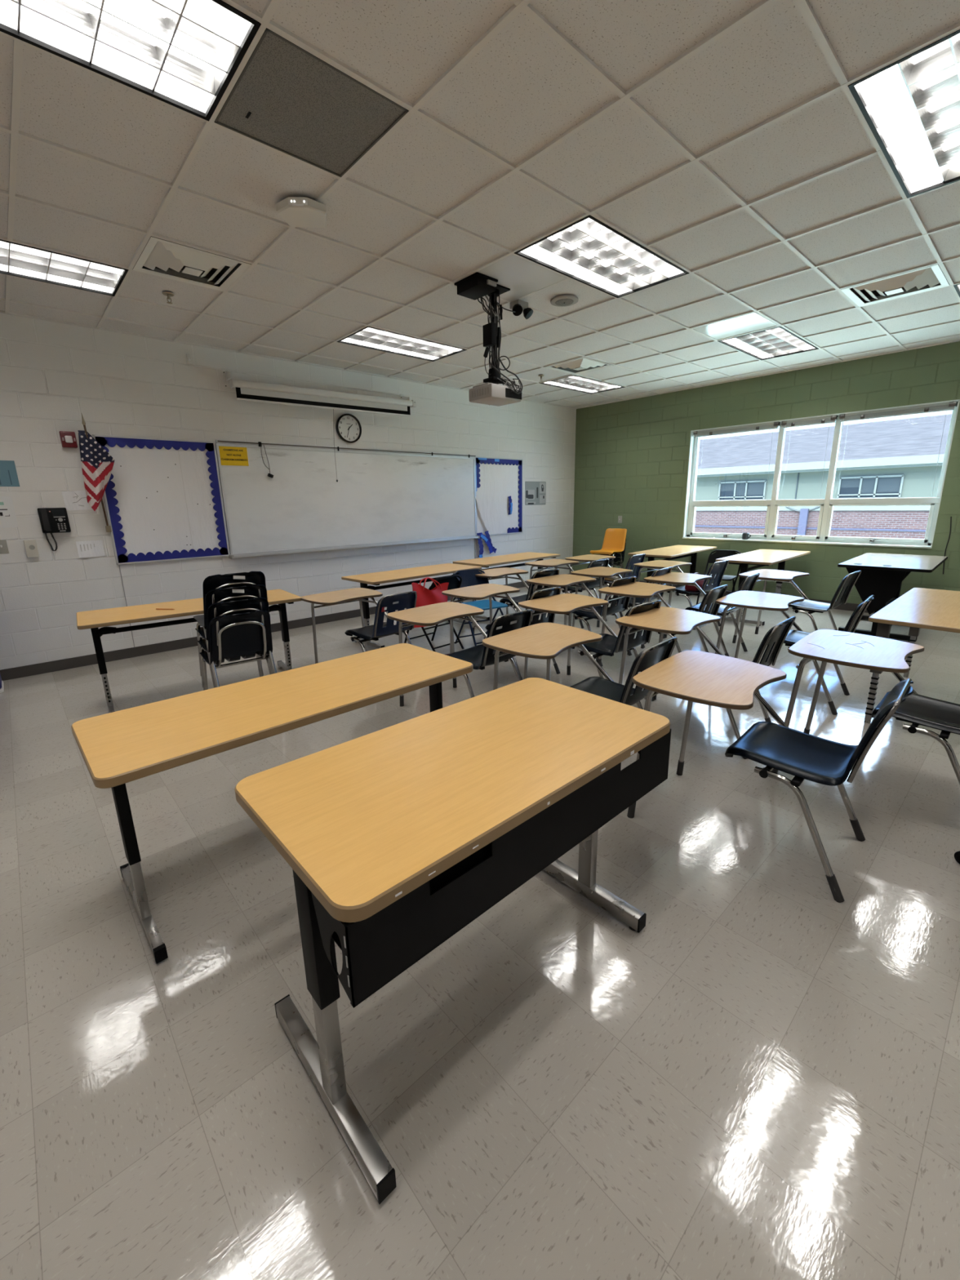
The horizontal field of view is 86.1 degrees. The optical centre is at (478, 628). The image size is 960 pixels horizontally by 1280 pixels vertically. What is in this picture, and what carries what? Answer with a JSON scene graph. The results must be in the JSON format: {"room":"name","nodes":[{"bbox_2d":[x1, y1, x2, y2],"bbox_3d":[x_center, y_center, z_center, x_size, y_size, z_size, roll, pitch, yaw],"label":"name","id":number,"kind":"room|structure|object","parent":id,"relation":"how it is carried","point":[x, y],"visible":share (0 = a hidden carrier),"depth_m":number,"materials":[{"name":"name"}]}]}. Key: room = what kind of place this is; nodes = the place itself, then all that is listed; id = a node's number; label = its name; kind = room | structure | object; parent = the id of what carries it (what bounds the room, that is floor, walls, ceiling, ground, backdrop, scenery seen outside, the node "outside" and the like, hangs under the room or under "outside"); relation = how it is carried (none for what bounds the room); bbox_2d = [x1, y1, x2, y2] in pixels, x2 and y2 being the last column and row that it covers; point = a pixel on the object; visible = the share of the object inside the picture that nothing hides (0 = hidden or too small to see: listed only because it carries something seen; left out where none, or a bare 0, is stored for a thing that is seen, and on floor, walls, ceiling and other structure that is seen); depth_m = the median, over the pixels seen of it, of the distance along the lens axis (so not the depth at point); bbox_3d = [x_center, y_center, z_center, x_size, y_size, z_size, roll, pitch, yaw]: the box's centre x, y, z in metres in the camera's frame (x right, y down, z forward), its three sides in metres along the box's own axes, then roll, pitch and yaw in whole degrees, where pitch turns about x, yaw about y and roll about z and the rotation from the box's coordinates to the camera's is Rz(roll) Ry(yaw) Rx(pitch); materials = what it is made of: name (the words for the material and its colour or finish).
{"room":"classroom","nodes":[
{"label":"classroom","id":0,"kind":"room"},
{"bbox_2d":[0,312,576,670],"bbox_3d":[-1.610,-1.967,6.611,9.562,3.636,0.200,-13,18,-41],"label":"wall","id":1,"kind":"structure","parent":0,"point":[52,374],"depth_m":5.18,"materials":[{"name":"white paint"}]},
{"bbox_2d":[0,539,8,553],"bbox_3d":[-4.103,-0.703,4.417,0.080,0.115,0.020,-13,18,-41],"label":"light switch","id":2,"kind":"object","parent":1,"relation":"attached to","point":[3,545],"visible":1,"depth_m":4.43,"materials":[{"name":"grey plastic"}]},
{"bbox_2d":[0,496,17,528],"bbox_3d":[-4.084,-0.993,4.379,0.200,0.260,0.004,-13,18,-41],"label":"sheet","id":3,"kind":"object","parent":1,"relation":"attached to","point":[7,514],"visible":1,"depth_m":4.41,"materials":[{"name":"white paper"}]},
{"bbox_2d":[0,460,19,486],"bbox_3d":[-4.031,-1.316,4.354,0.180,0.213,0.005,-13,18,-41],"label":"notice","id":4,"kind":"object","parent":1,"relation":"attached to","point":[8,474],"visible":1,"depth_m":4.38,"materials":[{"name":"blue paper"}]},
{"bbox_2d":[23,539,39,557],"bbox_3d":[-3.953,-0.709,4.542,0.082,0.150,0.040,-13,18,-41],"label":"thermostat","id":5,"kind":"object","parent":1,"relation":"attached to","point":[31,548],"visible":1,"depth_m":4.53,"materials":[{"name":"beige plastic"}]},
{"bbox_2d":[37,507,71,551],"bbox_3d":[-3.795,-0.892,4.619,0.200,0.380,0.102,-13,18,-41],"label":"wall phone","id":6,"kind":"object","parent":1,"relation":"attached to","point":[52,520],"visible":1,"depth_m":4.59,"materials":[{"name":"black plastic"}]},
{"bbox_2d":[58,431,77,448],"bbox_3d":[-3.656,-1.688,4.581,0.110,0.136,0.062,-13,18,-41],"label":"fire alarm","id":7,"kind":"object","parent":1,"relation":"attached to","point":[68,439],"visible":1,"depth_m":4.56,"materials":[{"name":"red plastic"}]},
{"bbox_2d":[61,490,92,511],"bbox_3d":[-3.679,-1.177,4.715,0.207,0.178,0.006,-13,18,-41],"label":"paper notice","id":8,"kind":"object","parent":1,"relation":"attached to","point":[77,500],"visible":0.94,"depth_m":4.71,"materials":[{"name":"white paper"}]},
{"bbox_2d":[75,540,105,557],"bbox_3d":[-3.648,-0.751,4.832,0.200,0.150,0.013,-13,18,-41],"label":"sheet","id":9,"kind":"object","parent":1,"relation":"attached to","point":[91,548],"visible":1,"depth_m":4.83,"materials":[{"name":"white paper"}]},
{"bbox_2d":[78,413,115,532],"bbox_3d":[-3.468,-1.399,4.671,0.239,1.035,0.206,4,15,19],"label":"flag","id":10,"kind":"object","parent":1,"relation":"attached to","point":[97,464],"visible":1,"depth_m":4.64,"materials":[{"name":"multicoloured fabric"}]},
{"bbox_2d":[92,434,230,564],"bbox_3d":[-3.139,-1.290,5.183,1.044,1.195,0.022,-13,18,-41],"label":"bulletin board","id":11,"kind":"object","parent":1,"relation":"attached to","point":[163,500],"visible":0.95,"depth_m":5.16,"materials":[{"name":"white paper"}]},
{"bbox_2d":[222,368,231,389],"bbox_3d":[-2.579,-2.596,5.304,0.060,0.200,0.170,-13,18,-41],"label":"bracket","id":12,"kind":"object","parent":1,"relation":"attached to","point":[227,375],"visible":1,"depth_m":5.34,"materials":[{"name":"white metal"}]},
{"bbox_2d":[0,573,572,680],"bbox_3d":[-1.541,-0.225,6.926,9.062,0.100,0.012,-13,18,-41],"label":"baseboard","id":13,"kind":"structure","parent":1,"relation":"attached to","point":[84,660],"depth_m":5.22,"materials":[{"name":"grey"}]},
{"bbox_2d":[229,377,416,481],"bbox_3d":[-1.694,-2.265,6.082,2.200,1.010,0.170,-12,17,-37],"label":"projection screen","id":14,"kind":"object","parent":1,"relation":"attached to","point":[250,391],"visible":1,"depth_m":5.85,"materials":[{"name":"white metal"}]},
{"bbox_2d":[215,440,479,559],"bbox_3d":[-1.375,-1.694,6.688,3.685,1.242,0.095,-13,18,-41],"label":"whiteboard","id":15,"kind":"object","parent":1,"relation":"attached to","point":[381,497],"visible":1,"depth_m":6.42,"materials":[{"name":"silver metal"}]},
{"bbox_2d":[217,442,249,466],"bbox_3d":[-2.627,-1.866,5.516,0.300,0.230,0.006,-13,18,-41],"label":"sign","id":16,"kind":"object","parent":15,"relation":"attached to","point":[228,455],"visible":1,"depth_m":5.52,"materials":[{"name":"yellow paper"}]},
{"bbox_2d":[231,535,478,557],"bbox_3d":[-1.370,-1.119,6.826,3.630,0.040,0.092,-13,18,-41],"label":"tray","id":17,"kind":"object","parent":15,"relation":"on","point":[260,552],"depth_m":6.51,"materials":[{"name":"silver metal"}]},
{"bbox_2d":[335,413,361,443],"bbox_3d":[-1.598,-2.471,6.337,0.340,0.340,0.045,-13,18,-41],"label":"wall clock","id":18,"kind":"object","parent":1,"relation":"attached to","point":[348,428],"visible":1,"depth_m":6.33,"materials":[{"name":"black"}]},
{"bbox_2d":[475,456,522,535],"bbox_3d":[0.346,-2.110,8.232,1.078,1.200,0.051,-13,18,-41],"label":"bulletin board","id":19,"kind":"object","parent":1,"relation":"attached to","point":[496,479],"visible":0.98,"depth_m":8.22,"materials":[{"name":"white paper"}]},
{"bbox_2d":[476,530,497,557],"bbox_3d":[0.145,-1.323,8.188,0.434,0.482,0.029,-13,18,-41],"label":"torn blue border","id":20,"kind":"object","parent":19,"relation":"hanging from","point":[486,538],"visible":0.92,"depth_m":8.13,"materials":[{"name":"blue paper"}]},
{"bbox_2d":[524,481,546,505],"bbox_3d":[0.983,-2.323,8.809,0.530,0.390,0.007,-13,18,-41],"label":"photo poster","id":21,"kind":"object","parent":1,"relation":"attached to","point":[535,491],"visible":1,"depth_m":8.80,"materials":[{"name":"grey paper"}]},
{"bbox_2d":[0,583,959,1279],"bbox_3d":[1.599,0.646,3.671,9.562,0.150,9.621,-13,18,-41],"label":"floor","id":22,"kind":"structure","parent":0,"point":[759,1080],"depth_m":1.48,"materials":[{"name":"tile"}]},
{"bbox_2d":[75,589,302,713],"bbox_3d":[-2.223,0.159,4.136,1.500,0.720,0.610,-12,17,-36],"label":"table","id":23,"kind":"object","parent":22,"relation":"on","point":[92,620],"visible":0.86,"depth_m":3.81,"materials":[{"name":"brown wood"}]},
{"bbox_2d":[199,610,272,690],"bbox_3d":[-1.714,0.232,3.672,0.434,0.789,0.554,-12,17,-37],"label":"chair","id":24,"kind":"object","parent":22,"relation":"on","point":[239,635],"visible":0.94,"depth_m":3.48,"materials":[{"name":"black plastic"}]},
{"bbox_2d":[197,597,271,690],"bbox_3d":[-1.717,0.146,3.652,0.434,0.789,0.554,-12,17,-37],"label":"chair","id":25,"kind":"object","parent":24,"relation":"on","point":[231,607],"visible":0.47,"depth_m":3.39,"materials":[{"name":"black plastic"}]},
{"bbox_2d":[195,584,273,687],"bbox_3d":[-1.720,0.061,3.633,0.434,0.789,0.554,-12,17,-37],"label":"chair","id":26,"kind":"object","parent":25,"relation":"on","point":[247,592],"visible":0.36,"depth_m":3.37,"materials":[{"name":"black plastic"}]},
{"bbox_2d":[193,571,276,687],"bbox_3d":[-1.722,-0.025,3.612,0.434,0.789,0.558,-12,17,-37],"label":"chair","id":27,"kind":"object","parent":26,"relation":"on","point":[242,579],"visible":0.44,"depth_m":3.38,"materials":[{"name":"black plastic"}]},
{"bbox_2d":[71,643,473,963],"bbox_3d":[-0.755,0.599,2.279,1.514,0.700,0.596,-14,19,-42],"label":"table","id":28,"kind":"object","parent":22,"relation":"on","point":[117,748],"visible":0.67,"depth_m":1.95,"materials":[{"name":"brown wood"}]},
{"bbox_2d":[300,587,417,663],"bbox_3d":[-0.974,0.058,4.316,0.923,0.794,0.691,12,19,42],"label":"desk","id":29,"kind":"object","parent":22,"relation":"on","point":[389,603],"visible":0.9,"depth_m":4.16,"materials":[{"name":"brown wood"}]},
{"bbox_2d":[341,563,481,648],"bbox_3d":[-0.698,-0.291,5.833,1.530,0.720,0.610,-14,19,-43],"label":"table","id":30,"kind":"object","parent":22,"relation":"on","point":[375,578],"visible":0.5,"depth_m":5.52,"materials":[{"name":"brown wood"}]},
{"bbox_2d":[404,574,464,652],"bbox_3d":[-0.466,-0.169,5.216,0.523,0.783,0.423,12,19,42],"label":"folding chair","id":31,"kind":"object","parent":22,"relation":"on","point":[454,583],"visible":0.52,"depth_m":5.07,"materials":[{"name":"black metal"}]},
{"bbox_2d":[411,577,448,627],"bbox_3d":[-0.470,-0.259,4.772,0.158,0.437,0.441,12,19,43],"label":"tote bag","id":32,"kind":"object","parent":31,"relation":"hanging from","point":[425,597],"visible":0.52,"depth_m":4.70,"materials":[{"name":"red"}]},
{"bbox_2d":[235,677,671,1204],"bbox_3d":[0.006,0.720,1.624,1.216,0.750,0.640,-13,18,-41],"label":"desk","id":33,"kind":"object","parent":22,"relation":"on","point":[394,839],"visible":1,"depth_m":1.27,"materials":[{"name":"brown"}]},
{"bbox_2d":[386,601,532,706],"bbox_3d":[-0.122,0.228,3.561,0.691,0.794,0.923,-14,19,-43],"label":"desk","id":34,"kind":"object","parent":22,"relation":"on","point":[480,655],"visible":0.76,"depth_m":3.49,"materials":[{"name":"brown wood"}]},
{"bbox_2d":[453,568,507,645],"bbox_3d":[0.029,-0.193,5.273,0.423,0.783,0.523,-9,16,-29],"label":"folding chair","id":35,"kind":"object","parent":22,"relation":"on","point":[468,578],"visible":0.62,"depth_m":5.34,"materials":[{"name":"blue plastic"}]},
{"bbox_2d":[441,583,560,679],"bbox_3d":[0.198,0.013,4.407,0.691,0.794,0.923,-14,19,-43],"label":"desk","id":36,"kind":"object","parent":22,"relation":"on","point":[483,591],"visible":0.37,"depth_m":4.34,"materials":[{"name":"brown wood"}]},
{"bbox_2d":[453,551,560,619],"bbox_3d":[0.421,-0.612,7.042,1.530,0.720,0.610,-14,19,-42],"label":"table","id":37,"kind":"object","parent":22,"relation":"on","point":[487,562],"visible":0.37,"depth_m":6.81,"materials":[{"name":"beige laminate"}]},
{"bbox_2d":[471,567,559,633],"bbox_3d":[0.369,-0.271,5.540,0.691,0.794,0.923,-12,18,-38],"label":"desk","id":38,"kind":"object","parent":22,"relation":"on","point":[502,572],"visible":0.48,"depth_m":5.46,"materials":[{"name":"brown wood"}]},
{"bbox_2d":[524,558,608,628],"bbox_3d":[1.078,-0.475,6.310,0.691,0.794,0.923,-13,18,-40],"label":"desk","id":39,"kind":"object","parent":22,"relation":"on","point":[548,563],"visible":0.61,"depth_m":6.18,"materials":[{"name":"brown wood"}]},
{"bbox_2d":[482,622,677,709],"bbox_3d":[0.533,0.396,2.829,0.923,0.794,0.691,12,19,44],"label":"desk","id":40,"kind":"object","parent":22,"relation":"on","point":[544,641],"visible":0.68,"depth_m":2.80,"materials":[{"name":"brown wood"}]},
{"bbox_2d":[525,573,635,666],"bbox_3d":[0.966,-0.128,4.914,0.691,0.794,0.923,-13,18,-39],"label":"desk","id":41,"kind":"object","parent":22,"relation":"on","point":[565,580],"visible":0.7,"depth_m":4.79,"materials":[{"name":"brown wood"}]},
{"bbox_2d":[518,593,661,701],"bbox_3d":[0.800,0.149,3.808,0.691,0.794,0.923,-12,18,-38],"label":"desk","id":42,"kind":"object","parent":22,"relation":"on","point":[565,603],"visible":0.73,"depth_m":3.72,"materials":[{"name":"brown wood"}]},
{"bbox_2d":[564,553,645,617],"bbox_3d":[1.658,-0.602,6.775,0.691,0.794,0.923,-14,19,-43],"label":"desk","id":43,"kind":"object","parent":22,"relation":"on","point":[588,558],"visible":0.49,"depth_m":6.61,"materials":[{"name":"beige laminate"}]},
{"bbox_2d":[607,542,626,577],"bbox_3d":[2.180,-1.067,8.617,0.434,0.789,0.554,11,18,40],"label":"chair","id":44,"kind":"object","parent":22,"relation":"on","point":[616,564],"visible":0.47,"depth_m":8.54,"materials":[{"name":"black"}]},
{"bbox_2d":[595,537,626,574],"bbox_3d":[2.178,-1.195,8.585,0.434,0.789,0.554,11,18,40],"label":"chair","id":45,"kind":"object","parent":44,"relation":"on","point":[618,556],"visible":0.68,"depth_m":8.53,"materials":[{"name":"black"}]},
{"bbox_2d":[590,528,626,568],"bbox_3d":[2.177,-1.259,8.569,0.434,0.789,0.554,11,18,40],"label":"chair","id":46,"kind":"object","parent":45,"relation":"on","point":[614,542],"visible":0.98,"depth_m":8.62,"materials":[{"name":"orange plastic"}]},
{"bbox_2d":[570,566,671,648],"bbox_3d":[1.494,-0.271,5.452,0.923,0.794,0.691,12,19,43],"label":"desk","id":47,"kind":"object","parent":22,"relation":"on","point":[600,572],"visible":0.45,"depth_m":5.39,"materials":[{"name":"brown wood"}]},
{"bbox_2d":[597,582,728,665],"bbox_3d":[1.529,0.001,4.348,0.923,0.794,0.691,12,19,44],"label":"desk","id":48,"kind":"object","parent":22,"relation":"on","point":[637,589],"visible":0.44,"depth_m":4.26,"materials":[{"name":"brown wood"}]},
{"bbox_2d":[627,545,716,603],"bbox_3d":[2.807,-0.765,7.419,0.610,0.745,1.600,12,19,43],"label":"table","id":49,"kind":"object","parent":22,"relation":"on","point":[674,552],"visible":0.52,"depth_m":7.25,"materials":[{"name":"beige laminate"}]},
{"bbox_2d":[633,560,728,626],"bbox_3d":[2.321,-0.415,5.968,0.691,0.794,0.923,-13,18,-39],"label":"desk","id":50,"kind":"object","parent":22,"relation":"on","point":[720,566],"visible":0.7,"depth_m":5.80,"materials":[{"name":"brown wood"}]},
{"bbox_2d":[684,572,704,591],"bbox_3d":[2.490,-0.541,5.872,0.260,0.201,0.155,-13,18,-41],"label":"pouch","id":51,"kind":"object","parent":50,"relation":"on","point":[690,588],"visible":0.48,"depth_m":5.80,"materials":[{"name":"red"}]},
{"bbox_2d":[640,572,759,656],"bbox_3d":[2.103,-0.153,4.926,0.923,0.794,0.691,12,19,42],"label":"desk","id":52,"kind":"object","parent":22,"relation":"on","point":[748,583],"visible":0.49,"depth_m":4.86,"materials":[{"name":"brown wood"}]},
{"bbox_2d":[615,606,795,759],"bbox_3d":[1.380,0.279,3.234,0.691,0.794,0.923,-14,19,-42],"label":"desk","id":53,"kind":"object","parent":22,"relation":"on","point":[663,620],"visible":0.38,"depth_m":3.16,"materials":[{"name":"brown wood"}]},
{"bbox_2d":[694,549,741,615],"bbox_3d":[3.166,-0.622,6.759,0.423,0.783,0.523,9,17,37],"label":"chair","id":54,"kind":"object","parent":22,"relation":"on","point":[720,553],"visible":0.51,"depth_m":6.82,"materials":[{"name":"black plastic"}]},
{"bbox_2d":[715,549,810,626],"bbox_3d":[3.615,-0.564,6.540,1.600,0.745,0.610,-14,19,-42],"label":"table","id":55,"kind":"object","parent":22,"relation":"on","point":[760,557],"visible":0.63,"depth_m":6.20,"materials":[{"name":"brown wood"}]},
{"bbox_2d":[626,650,913,902],"bbox_3d":[1.172,0.544,2.181,0.923,0.794,0.691,12,19,43],"label":"desk","id":56,"kind":"object","parent":22,"relation":"on","point":[708,678],"visible":0.99,"depth_m":2.11,"materials":[{"name":"brown wood"}]},
{"bbox_2d":[715,590,874,715],"bbox_3d":[2.274,0.123,3.794,0.923,0.794,0.691,12,19,43],"label":"desk","id":57,"kind":"object","parent":22,"relation":"on","point":[745,599],"visible":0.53,"depth_m":3.78,"materials":[{"name":"brown wood"}]},
{"bbox_2d":[732,568,861,643],"bbox_3d":[3.067,-0.191,4.999,0.691,0.794,0.923,-12,18,-38],"label":"desk","id":58,"kind":"object","parent":22,"relation":"on","point":[848,582],"visible":0.91,"depth_m":4.89,"materials":[{"name":"brown wood"}]},
{"bbox_2d":[771,629,959,784],"bbox_3d":[2.059,0.440,2.530,0.691,0.794,0.923,-14,19,-41],"label":"desk","id":59,"kind":"object","parent":22,"relation":"on","point":[833,646],"visible":0.86,"depth_m":2.51,"materials":[{"name":"brown wood"}]},
{"bbox_2d":[837,552,947,641],"bbox_3d":[4.483,-0.365,5.607,1.480,0.773,0.740,-14,19,-42],"label":"table","id":60,"kind":"object","parent":22,"relation":"on","point":[882,575],"visible":0.73,"depth_m":5.29,"materials":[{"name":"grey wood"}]},
{"bbox_2d":[864,587,959,723],"bbox_3d":[3.203,0.199,3.540,1.520,0.720,0.640,-13,18,-41],"label":"table","id":61,"kind":"object","parent":22,"relation":"on","point":[917,608],"visible":0.86,"depth_m":3.33,"materials":[{"name":"brown wood"}]},
{"bbox_2d":[0,0,959,408],"bbox_3d":[1.532,-2.736,2.834,9.562,0.751,9.621,-13,18,-41],"label":"ceiling","id":62,"kind":"structure","parent":0,"point":[729,140],"depth_m":2.67,"materials":[{"name":"tile"}]},
{"bbox_2d":[0,239,128,296],"bbox_3d":[-3.019,-2.443,3.287,1.205,0.142,0.596,-13,18,-41],"label":"ceiling light","id":63,"kind":"object","parent":62,"relation":"attached to","point":[16,260],"visible":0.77,"depth_m":3.51,"materials":[{"name":"white plastic"}]},
{"bbox_2d":[0,0,261,121],"bbox_3d":[-1.376,-2.042,1.530,1.205,0.142,0.596,-13,18,-41],"label":"ceiling light","id":64,"kind":"object","parent":62,"relation":"attached to","point":[184,55],"visible":1,"depth_m":1.82,"materials":[{"name":"white plastic"}]},
{"bbox_2d":[162,291,173,303],"bbox_3d":[-2.346,-2.503,3.894,0.080,0.065,0.080,-13,18,-41],"label":"sprinkler","id":65,"kind":"object","parent":62,"relation":"attached to","point":[167,294],"visible":1,"depth_m":3.88,"materials":[{"name":"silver metal"}]},
{"bbox_2d":[133,235,251,291],"bbox_3d":[-1.932,-2.483,3.448,0.584,0.155,0.584,-13,18,-41],"label":"ceiling vent","id":66,"kind":"object","parent":62,"relation":"in","point":[160,257],"visible":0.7,"depth_m":3.42,"materials":[{"name":"grey metal"}]},
{"bbox_2d":[275,196,326,227],"bbox_3d":[-0.952,-2.261,2.784,0.260,0.055,0.218,-2,14,-4],"label":"smoke detector","id":67,"kind":"object","parent":62,"relation":"attached to","point":[296,211],"visible":1,"depth_m":2.74,"materials":[{"name":"white plastic"}]},
{"bbox_2d":[214,27,408,177],"bbox_3d":[-0.700,-2.144,2.139,0.584,0.021,0.584,-13,18,-41],"label":"tile","id":68,"kind":"object","parent":62,"relation":"in","point":[286,99],"visible":0.96,"depth_m":2.11,"materials":[{"name":"grey"}]},
{"bbox_2d":[337,326,466,361],"bbox_3d":[-0.766,-2.978,5.270,1.205,0.142,0.596,-13,18,-41],"label":"ceiling light","id":69,"kind":"object","parent":62,"relation":"attached to","point":[372,338],"visible":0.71,"depth_m":5.32,"materials":[{"name":"white plastic"}]},
{"bbox_2d":[502,299,533,319],"bbox_3d":[0.273,-2.583,4.123,0.408,0.118,0.137,-13,18,-41],"label":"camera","id":70,"kind":"object","parent":62,"relation":"attached to","point":[517,306],"visible":0.93,"depth_m":4.15,"materials":[{"name":"grey plastic"}]},
{"bbox_2d":[477,253,568,301],"bbox_3d":[0.241,-2.563,3.769,0.584,0.011,0.584,-13,18,-41],"label":"ceiling plate","id":71,"kind":"object","parent":62,"relation":"attached to","point":[522,277],"visible":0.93,"depth_m":3.70,"materials":[{"name":"white tile"}]},
{"bbox_2d":[454,271,497,300],"bbox_3d":[-0.015,-2.515,3.781,0.210,0.075,0.255,-13,18,-41],"label":"control box","id":72,"kind":"object","parent":71,"relation":"attached to","point":[477,285],"visible":1,"depth_m":3.73,"materials":[{"name":"black metal"}]},
{"bbox_2d":[454,271,497,285],"bbox_3d":[-0.017,-2.545,3.775,0.210,0.014,0.250,-13,18,-41],"label":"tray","id":73,"kind":"object","parent":72,"relation":"on","point":[477,275],"depth_m":3.69,"materials":[{"name":"black metal"}]},
{"bbox_2d":[477,284,522,394],"bbox_3d":[0.161,-2.218,3.992,0.318,0.760,0.277,5,15,25],"label":"mount","id":74,"kind":"object","parent":71,"relation":"attached to","point":[491,332],"visible":0.91,"depth_m":3.97,"materials":[{"name":"black metal"}]},
{"bbox_2d":[468,382,521,406],"bbox_3d":[0.125,-1.883,4.129,0.343,0.115,0.308,-13,18,-41],"label":"projector","id":75,"kind":"object","parent":74,"relation":"attached to","point":[488,393],"visible":0.99,"depth_m":4.03,"materials":[{"name":"grey plastic"}]},
{"bbox_2d":[471,386,488,397],"bbox_3d":[0.014,-1.843,4.006,0.005,0.050,0.195,-13,18,-41],"label":"vent","id":76,"kind":"object","parent":75,"relation":"attached to","point":[477,392],"depth_m":4.00,"materials":[{"name":"grey plastic"}]},
{"bbox_2d":[550,294,578,306],"bbox_3d":[0.699,-2.658,4.174,0.224,0.022,0.224,-13,18,-41],"label":"ceiling speaker","id":77,"kind":"object","parent":62,"relation":"attached to","point":[564,300],"visible":1,"depth_m":4.14,"materials":[{"name":"grey plastic"}]},
{"bbox_2d":[555,298,573,306],"bbox_3d":[0.699,-2.655,4.175,0.150,0.008,0.150,-13,18,-41],"label":"grille","id":78,"kind":"object","parent":77,"relation":"attached to","point":[558,302],"depth_m":4.17,"materials":[{"name":"white plastic"}]},
{"bbox_2d":[545,357,613,374],"bbox_3d":[1.221,-3.231,6.223,0.584,0.155,0.584,-13,18,-41],"label":"ceiling vent","id":79,"kind":"object","parent":62,"relation":"in","point":[581,365],"visible":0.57,"depth_m":6.19,"materials":[{"name":"grey metal"}]},
{"bbox_2d":[539,374,625,394],"bbox_3d":[1.486,-3.513,7.252,1.205,0.142,0.596,-13,18,-41],"label":"ceiling light","id":80,"kind":"object","parent":62,"relation":"attached to","point":[575,383],"visible":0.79,"depth_m":7.33,"materials":[{"name":"white plastic"}]},
{"bbox_2d":[514,215,688,297],"bbox_3d":[0.876,-2.576,3.513,1.205,0.142,0.596,-13,18,-41],"label":"ceiling light","id":81,"kind":"object","parent":62,"relation":"attached to","point":[588,251],"visible":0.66,"depth_m":3.54,"materials":[{"name":"white plastic"}]},
{"bbox_2d":[691,311,778,340],"bbox_3d":[2.454,-2.893,4.915,0.584,0.021,0.584,-13,18,-41],"label":"tile","id":82,"kind":"object","parent":62,"relation":"in","point":[753,322],"visible":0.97,"depth_m":4.91,"materials":[{"name":"white tile"}]},
{"bbox_2d":[718,326,818,359],"bbox_3d":[3.128,-3.111,5.495,1.205,0.142,0.596,-13,18,-41],"label":"ceiling light","id":83,"kind":"object","parent":62,"relation":"attached to","point":[775,342],"visible":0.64,"depth_m":5.56,"materials":[{"name":"white plastic"}]},
{"bbox_2d":[840,264,949,306],"bbox_3d":[3.274,-2.729,4.027,0.584,0.155,0.584,-13,18,-41],"label":"ceiling vent","id":84,"kind":"object","parent":62,"relation":"in","point":[930,277],"visible":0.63,"depth_m":4.00,"materials":[{"name":"grey metal"}]},
{"bbox_2d":[847,29,959,198],"bbox_3d":[2.108,-2.275,2.195,1.205,0.142,0.596,-13,18,-41],"label":"ceiling light","id":85,"kind":"object","parent":62,"relation":"attached to","point":[910,105],"visible":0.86,"depth_m":2.25,"materials":[{"name":"white plastic"}]},
{"bbox_2d":[572,341,959,604],"bbox_3d":[5.052,-1.987,6.157,0.300,3.636,9.421,-13,18,-41],"label":"wall","id":86,"kind":"structure","parent":0,"point":[632,455],"depth_m":7.38,"materials":[{"name":"green paint"}]},
{"bbox_2d":[594,577,874,613],"bbox_3d":[4.907,-0.259,6.548,0.012,0.100,9.209,-13,18,-41],"label":"baseboard","id":87,"kind":"structure","parent":86,"relation":"attached to","point":[847,606],"depth_m":6.72,"materials":[{"name":"grey"}]},
{"bbox_2d":[682,399,959,548],"bbox_3d":[4.296,-1.977,6.911,0.200,1.607,3.012,-13,18,-41],"label":"window","id":88,"kind":"structure","parent":86,"relation":"in","point":[826,504],"depth_m":6.80,"materials":[{"name":"white"}]},
{"bbox_2d":[689,421,780,497],"bbox_3d":[3.668,-2.400,7.457,0.070,1.001,1.175,-13,18,-41],"label":"window blind","id":89,"kind":"object","parent":88,"relation":"attached to","point":[773,425],"visible":1,"depth_m":7.30,"materials":[{"name":"grey plastic"}]},
{"bbox_2d":[774,414,837,494],"bbox_3d":[4.297,-2.246,6.783,0.070,1.001,0.625,-13,18,-41],"label":"window blind","id":90,"kind":"object","parent":88,"relation":"attached to","point":[829,419],"visible":1,"depth_m":6.67,"materials":[{"name":"grey"}]},
{"bbox_2d":[830,400,956,493],"bbox_3d":[4.893,-2.100,6.145,0.070,1.001,1.085,-13,18,-41],"label":"window blind","id":91,"kind":"object","parent":88,"relation":"attached to","point":[950,406],"visible":1,"depth_m":6.00,"materials":[{"name":"grey"}]},
{"label":"outside","id":92,"kind":"structure","parent":0,"visible":0},
{"bbox_3d":[21.945,-4.634,28.403,54.538,0.150,130.000,-13,18,-41],"label":"ground","id":93,"kind":"structure","parent":92,"visible":0},
{"bbox_2d":[796,508,808,535],"bbox_3d":[13.483,-3.914,21.436,0.140,2.120,0.280,-13,18,-41],"label":"post","id":94,"kind":"object","parent":93,"relation":"on","point":[803,517],"visible":0.64,"depth_m":21.25,"materials":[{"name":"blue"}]},
{"bbox_2d":[693,413,951,538],"bbox_3d":[16.951,-7.804,28.561,16.600,6.120,78.000,-13,18,-41],"label":"school building","id":95,"kind":"structure","parent":93,"relation":"on","point":[895,458],"depth_m":21.42,"materials":[{"name":"white"}]},
{"bbox_2d":[720,481,764,495],"bbox_3d":[11.786,-6.245,22.980,0.009,0.570,1.880,-13,18,-41],"label":"window","id":96,"kind":"structure","parent":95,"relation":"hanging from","point":[726,488],"depth_m":22.95,"materials":[{"name":"grey"}]},
{"bbox_2d":[840,476,902,493],"bbox_3d":[14.938,-5.474,19.608,0.009,0.570,1.880,-13,18,-41],"label":"window","id":97,"kind":"structure","parent":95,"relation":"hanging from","point":[847,484],"depth_m":19.57,"materials":[{"name":"grey"}]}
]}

